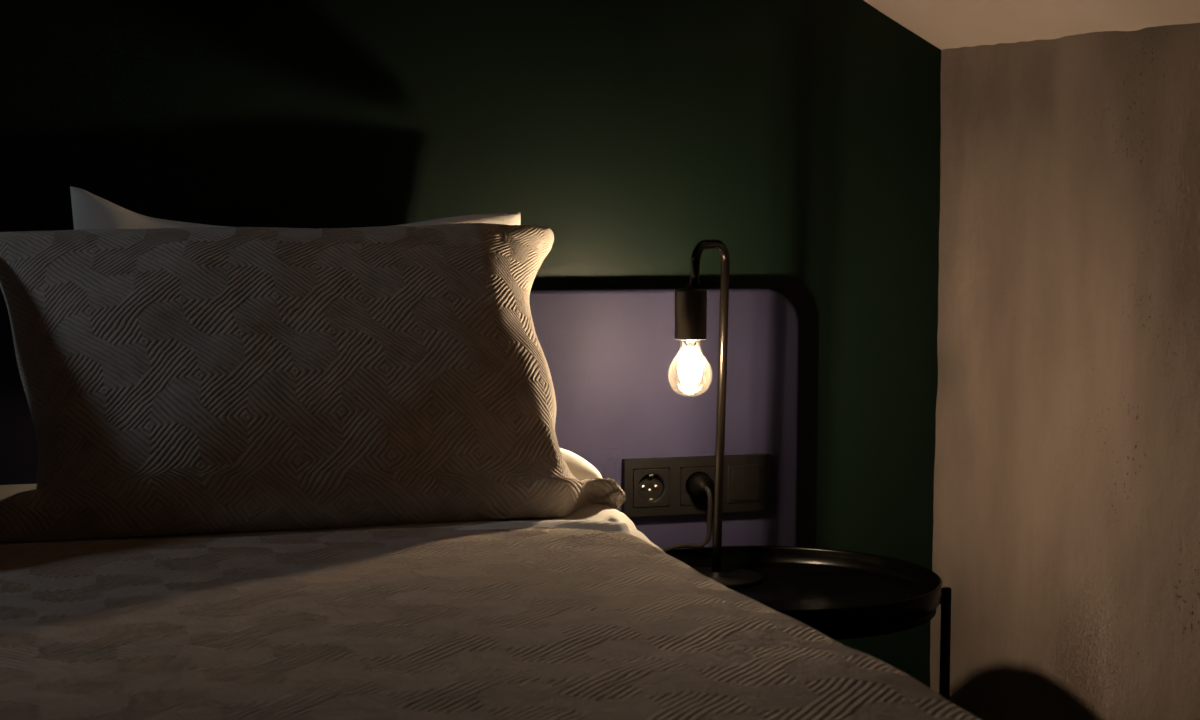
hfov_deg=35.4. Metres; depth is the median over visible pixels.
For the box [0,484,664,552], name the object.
fitted sheet
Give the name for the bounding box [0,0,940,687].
wall
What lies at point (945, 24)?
ceiling
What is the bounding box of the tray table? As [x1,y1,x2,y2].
[666,546,951,700]
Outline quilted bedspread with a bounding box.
[0,527,980,719]
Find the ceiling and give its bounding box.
[863,0,1199,49]
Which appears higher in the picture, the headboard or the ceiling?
the ceiling
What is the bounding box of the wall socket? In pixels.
[622,454,771,516]
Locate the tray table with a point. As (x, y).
(839, 594)
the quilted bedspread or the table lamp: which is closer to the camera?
the quilted bedspread
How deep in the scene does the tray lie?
2.51 m
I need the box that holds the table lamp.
[662,239,762,588]
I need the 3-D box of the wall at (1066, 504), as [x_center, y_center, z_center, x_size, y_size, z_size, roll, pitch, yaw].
[1.111,0.289,1.119,0.109,1.261,3.720,-1,5,-18]
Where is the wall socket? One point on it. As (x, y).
(651, 486)
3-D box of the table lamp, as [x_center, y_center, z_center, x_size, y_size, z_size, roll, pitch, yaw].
[0.138,0.068,2.546,0.157,0.462,0.229,-1,5,-18]
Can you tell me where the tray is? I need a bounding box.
[666,546,941,631]
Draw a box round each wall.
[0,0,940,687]
[930,23,1199,719]
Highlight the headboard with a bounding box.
[0,287,798,549]
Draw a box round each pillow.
[0,223,625,541]
[70,186,601,479]
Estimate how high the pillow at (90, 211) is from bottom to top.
0.375 m
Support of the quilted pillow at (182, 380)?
on the fitted sheet

